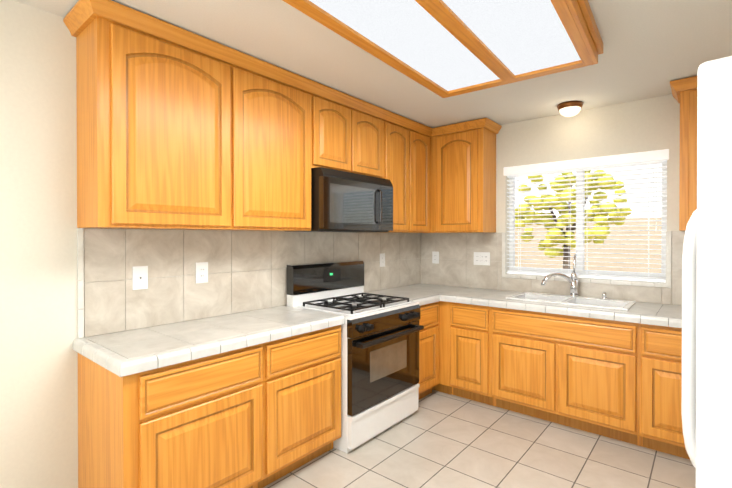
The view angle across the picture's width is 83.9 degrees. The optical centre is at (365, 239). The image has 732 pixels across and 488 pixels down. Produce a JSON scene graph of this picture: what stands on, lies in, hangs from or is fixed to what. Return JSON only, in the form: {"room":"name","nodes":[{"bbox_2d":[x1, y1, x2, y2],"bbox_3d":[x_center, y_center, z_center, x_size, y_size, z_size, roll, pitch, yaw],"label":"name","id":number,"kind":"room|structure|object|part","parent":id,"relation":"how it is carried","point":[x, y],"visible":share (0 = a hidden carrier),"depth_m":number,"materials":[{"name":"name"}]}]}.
{"room":"kitchen","nodes":[
{"label":"kitchen","id":0,"kind":"room"},
{"bbox_2d":[0,0,379,487],"bbox_3d":[-1.201,0.150,2.571,0.160,2.550,5.810,0,0,40],"label":"wall","id":1,"kind":"structure","parent":0,"point":[38,297],"depth_m":1.98,"materials":[{"name":"beige paint"}]},
{"bbox_2d":[76,17,235,229],"bbox_3d":[-1.140,-0.553,2.255,0.330,0.978,0.692,0,0,40],"label":"upper cabinet","id":2,"kind":"object","parent":1,"relation":"attached to","point":[171,136],"depth_m":2.07,"materials":[{"name":"brown wood"}]},
{"bbox_2d":[75,0,434,136],"bbox_3d":[-0.300,-1.083,3.018,0.095,0.071,3.053,0,0,40],"label":"crown molding","id":3,"kind":"structure","parent":2,"relation":"attached to","point":[80,17],"depth_m":2.34,"materials":[{"name":"brown wood"}]},
{"bbox_2d":[77,228,420,337],"bbox_3d":[-0.433,0.215,3.354,0.010,0.568,3.276,0,0,40],"label":"backsplash","id":4,"kind":"structure","parent":1,"relation":"attached to","point":[247,270],"depth_m":2.62,"materials":[{"name":"tile"}]},
{"bbox_2d":[132,266,147,289],"bbox_3d":[-1.286,0.216,2.322,0.008,0.132,0.082,0,0,40],"label":"electrical outlet plate","id":5,"kind":"object","parent":4,"relation":"attached to","point":[139,277],"visible":1,"depth_m":2.32,"materials":[{"name":"white plastic"}]},
{"bbox_2d":[196,262,207,283],"bbox_3d":[-1.049,0.209,2.606,0.008,0.132,0.082,0,0,40],"label":"electrical outlet plate","id":6,"kind":"object","parent":4,"relation":"attached to","point":[201,272],"visible":1,"depth_m":2.60,"materials":[{"name":"white plastic"}]},
{"bbox_2d":[380,253,384,266],"bbox_3d":[0.164,0.201,4.056,0.008,0.132,0.082,0,0,40],"label":"electrical outlet plate","id":7,"kind":"object","parent":4,"relation":"attached to","point":[382,259],"visible":1,"depth_m":4.05,"materials":[{"name":"white plastic"}]},
{"bbox_2d":[236,67,310,230],"bbox_3d":[-0.712,-0.556,2.767,0.330,0.978,0.642,0,0,40],"label":"upper cabinet","id":8,"kind":"object","parent":1,"relation":"attached to","point":[273,118],"depth_m":2.64,"materials":[{"name":"brown wood"}]},
{"bbox_2d":[311,94,382,177],"bbox_3d":[-0.236,-0.784,3.334,0.330,0.528,0.839,0,0,40],"label":"upper cabinet","id":9,"kind":"object","parent":1,"relation":"attached to","point":[346,139],"visible":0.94,"depth_m":3.17,"materials":[{"name":"brown wood"}]},
{"bbox_2d":[292,167,392,231],"bbox_3d":[-0.181,-0.292,3.292,0.472,0.451,0.824,0,0,40],"label":"microwave","id":10,"kind":"object","parent":9,"relation":"attached to","point":[342,201],"visible":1,"depth_m":3.07,"materials":[{"name":"black metal"}]},
{"bbox_2d":[380,120,429,232],"bbox_3d":[0.291,-0.563,3.966,0.330,0.978,0.802,0,0,40],"label":"upper cabinet","id":11,"kind":"object","parent":1,"relation":"attached to","point":[406,162],"visible":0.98,"depth_m":3.84,"materials":[{"name":"brown wood"}]},
{"bbox_2d":[15,0,731,127],"bbox_3d":[0.149,-1.169,1.433,3.680,0.100,5.810,0,0,40],"label":"ceiling","id":12,"kind":"structure","parent":0,"point":[652,48],"depth_m":2.47,"materials":[{"name":"paint"}]},
{"bbox_2d":[283,0,602,97],"bbox_3d":[0.364,-1.063,1.856,1.018,0.114,1.968,0,0,37],"label":"ceiling light","id":13,"kind":"object","parent":12,"relation":"attached to","point":[445,48],"visible":1,"depth_m":2.04,"materials":[{"name":"brown wood"}]},
{"bbox_2d":[557,101,582,116],"bbox_3d":[1.702,-1.080,3.400,0.200,0.098,0.200,0,0,40],"label":"dome ceiling light","id":14,"kind":"object","parent":12,"relation":"attached to","point":[569,108],"visible":1,"depth_m":3.34,"materials":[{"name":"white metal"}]},
{"bbox_2d":[263,390,695,487],"bbox_3d":[0.149,1.481,1.449,3.680,0.100,5.810,0,0,40],"label":"floor","id":15,"kind":"structure","parent":0,"point":[437,439],"depth_m":2.65,"materials":[{"name":"tile"}]},
{"bbox_2d":[78,343,262,487],"bbox_3d":[-1.021,0.989,2.173,0.630,0.875,0.704,0,0,40],"label":"base cabinet","id":16,"kind":"object","parent":15,"relation":"on","point":[196,423],"visible":0.75,"depth_m":1.93,"materials":[{"name":"brown wood"}]},
{"bbox_2d":[73,305,344,376],"bbox_3d":[-0.822,0.533,2.398,0.643,0.054,1.353,0,0,40],"label":"countertop","id":17,"kind":"structure","parent":16,"relation":"on","point":[126,353],"depth_m":2.14,"materials":[{"name":"tile"}]},
{"bbox_2d":[255,325,340,487],"bbox_3d":[-0.593,0.986,2.684,0.630,0.875,0.626,0,0,40],"label":"base cabinet","id":18,"kind":"object","parent":15,"relation":"on","point":[301,399],"visible":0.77,"depth_m":2.44,"materials":[{"name":"brown wood"}]},
{"bbox_2d":[287,260,423,452],"bbox_3d":[-0.058,0.805,3.196,0.736,1.232,0.832,0,0,40],"label":"stove","id":19,"kind":"object","parent":15,"relation":"on","point":[380,385],"visible":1,"depth_m":3.02,"materials":[{"name":"white metal"}]},
{"bbox_2d":[418,301,438,399],"bbox_3d":[0.297,0.980,3.749,0.630,0.875,0.455,0,0,40],"label":"base cabinet","id":20,"kind":"object","parent":15,"relation":"on","point":[429,352],"visible":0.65,"depth_m":3.57,"materials":[{"name":"brown wood"}]},
{"bbox_2d":[364,287,439,305],"bbox_3d":[0.291,0.525,3.729,0.642,0.053,0.420,0,0,40],"label":"countertop","id":21,"kind":"structure","parent":20,"relation":"on","point":[423,297],"depth_m":3.72,"materials":[{"name":"tile"}]},
{"bbox_2d":[432,301,451,394],"bbox_3d":[0.679,0.978,4.153,0.697,0.875,0.653,0,0,40],"label":"base cabinet","id":22,"kind":"object","parent":15,"relation":"on","point":[442,386],"visible":0.07,"depth_m":3.71,"materials":[{"name":"brown wood"}]},
{"bbox_2d":[448,302,493,405],"bbox_3d":[1.096,0.980,3.791,0.404,0.875,0.673,0,0,40],"label":"base cabinet","id":23,"kind":"object","parent":15,"relation":"on","point":[469,351],"visible":0.71,"depth_m":3.53,"materials":[{"name":"brown wood"}]},
{"bbox_2d":[491,307,639,445],"bbox_3d":[1.649,0.983,3.329,1.036,0.875,0.673,0,0,40],"label":"base cabinet","id":24,"kind":"object","parent":15,"relation":"on","point":[580,373],"visible":0.9,"depth_m":3.02,"materials":[{"name":"brown wood"}]},
{"bbox_2d":[396,283,681,327],"bbox_3d":[1.688,0.527,3.283,3.355,0.053,0.688,0,0,40],"label":"countertop","id":25,"kind":"structure","parent":24,"relation":"on","point":[657,314],"depth_m":3.12,"materials":[{"name":"tile"}]},
{"bbox_2d":[541,254,578,296],"bbox_3d":[1.662,0.302,3.482,0.250,0.366,0.253,0,0,40],"label":"faucet","id":26,"kind":"object","parent":25,"relation":"on","point":[572,279],"visible":1,"depth_m":3.47,"materials":[{"name":"silver metal"}]},
{"bbox_2d":[506,292,635,310],"bbox_3d":[1.672,0.555,3.354,0.877,0.246,0.467,0,0,40],"label":"sink","id":27,"kind":"object","parent":25,"relation":"in","point":[626,305],"depth_m":3.35,"materials":[{"name":"white ceramic"}]},
{"bbox_3d":[1.960,0.459,3.351,0.048,0.054,0.048,0,0,40],"label":"faucet sprayer cap","id":28,"kind":"part","parent":27,"relation":"part of","materials":[{"name":"silver metal"}]},
{"bbox_2d":[639,322,689,459],"bbox_3d":[2.192,0.985,2.875,0.377,0.875,0.673,0,0,40],"label":"base cabinet","id":29,"kind":"object","parent":15,"relation":"on","point":[660,385],"visible":0.56,"depth_m":2.67,"materials":[{"name":"brown wood"}]},
{"bbox_2d":[681,56,731,487],"bbox_3d":[1.169,0.560,0.809,0.862,1.750,0.941,0,0,40],"label":"fridge","id":30,"kind":"object","parent":15,"relation":"on","point":[706,406],"visible":1,"depth_m":0.71,"materials":[{"name":"white metal"}]},
{"bbox_3d":[0.923,0.263,1.126,0.076,0.723,0.160,0,0,40],"label":"handle","id":31,"kind":"part","parent":30,"relation":"part of","materials":[{"name":"white plastic"}]},
{"bbox_2d":[422,94,679,304],"bbox_3d":[1.961,0.143,3.608,3.360,2.550,0.160,0,0,40],"label":"wall","id":32,"kind":"structure","parent":0,"point":[646,125],"depth_m":3.49,"materials":[{"name":"beige paint"}]},
{"bbox_2d":[430,128,495,232],"bbox_3d":[0.852,-0.564,4.210,0.878,0.978,0.330,0,0,40],"label":"upper cabinet","id":33,"kind":"object","parent":32,"relation":"attached to","point":[462,181],"visible":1,"depth_m":3.96,"materials":[{"name":"brown wood"}]},
{"bbox_2d":[435,118,490,135],"bbox_3d":[0.919,-1.088,3.939,0.543,0.071,0.075,0,0,40],"label":"crown molding","id":34,"kind":"structure","parent":33,"relation":"attached to","point":[485,123],"depth_m":3.90,"materials":[{"name":"brown wood"}]},
{"bbox_2d":[487,120,501,133],"bbox_3d":[1.218,-1.088,3.931,0.075,0.071,0.283,0,0,40],"label":"crown molding","id":35,"kind":"structure","parent":33,"relation":"attached to","point":[495,128],"depth_m":3.94,"materials":[{"name":"brown wood"}]},
{"bbox_2d":[421,231,684,304],"bbox_3d":[1.909,0.214,3.538,3.346,0.568,0.012,0,0,40],"label":"backsplash","id":36,"kind":"structure","parent":32,"relation":"attached to","point":[455,266],"depth_m":4.01,"materials":[{"name":"tile"}]},
{"bbox_2d":[432,251,438,263],"bbox_3d":[0.765,0.193,4.486,0.082,0.132,0.008,0,0,40],"label":"electrical outlet plate","id":37,"kind":"object","parent":36,"relation":"attached to","point":[435,257],"visible":1,"depth_m":4.48,"materials":[{"name":"white plastic"}]},
{"bbox_2d":[474,252,489,265],"bbox_3d":[1.176,0.190,4.142,0.174,0.132,0.008,0,0,40],"label":"electrical outlet plate","id":38,"kind":"object","parent":36,"relation":"attached to","point":[481,258],"visible":1,"depth_m":4.14,"materials":[{"name":"white plastic"}]},
{"bbox_2d":[509,161,666,282],"bbox_3d":[1.904,-0.180,3.643,1.275,1.044,0.147,0,0,40],"label":"window","id":39,"kind":"structure","parent":32,"relation":"in","point":[581,270],"depth_m":3.65,"materials":[{"name":"white plastic"}]},
{"bbox_2d":[504,149,668,282],"bbox_3d":[1.871,-0.187,3.604,1.299,1.038,0.103,0,0,40],"label":"window blind","id":40,"kind":"object","parent":39,"relation":"attached to","point":[627,160],"visible":0.88,"depth_m":3.54,"materials":[{"name":"white plastic"}]},
{"bbox_2d":[679,89,696,230],"bbox_3d":[2.699,-0.555,2.664,1.018,0.978,0.330,0,0,40],"label":"upper cabinet","id":41,"kind":"object","parent":32,"relation":"attached to","point":[688,163],"visible":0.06,"depth_m":2.85,"materials":[{"name":"brown wood"}]},
{"bbox_2d":[670,76,697,102],"bbox_3d":[2.667,-1.080,2.666,1.073,0.071,0.365,0,0,40],"label":"crown molding","id":42,"kind":"structure","parent":41,"relation":"attached to","point":[681,85],"depth_m":2.84,"materials":[{"name":"brown wood"}]},
{"label":"outside","id":43,"kind":"structure","parent":0,"visible":0},
{"bbox_2d":[515,217,661,272],"bbox_3d":[63.859,-3.613,80.195,300.000,9.850,196.310,0,0,40],"label":"ground","id":44,"kind":"structure","parent":43,"point":[543,261],"depth_m":34.79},
{"bbox_2d":[515,170,631,268],"bbox_3d":[3.947,0.112,7.955,2.089,3.263,1.878,0,0,40],"label":"tree","id":45,"kind":"object","parent":44,"relation":"on","point":[552,252],"visible":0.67,"depth_m":7.75,"materials":[{"name":"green plant"}]}
]}

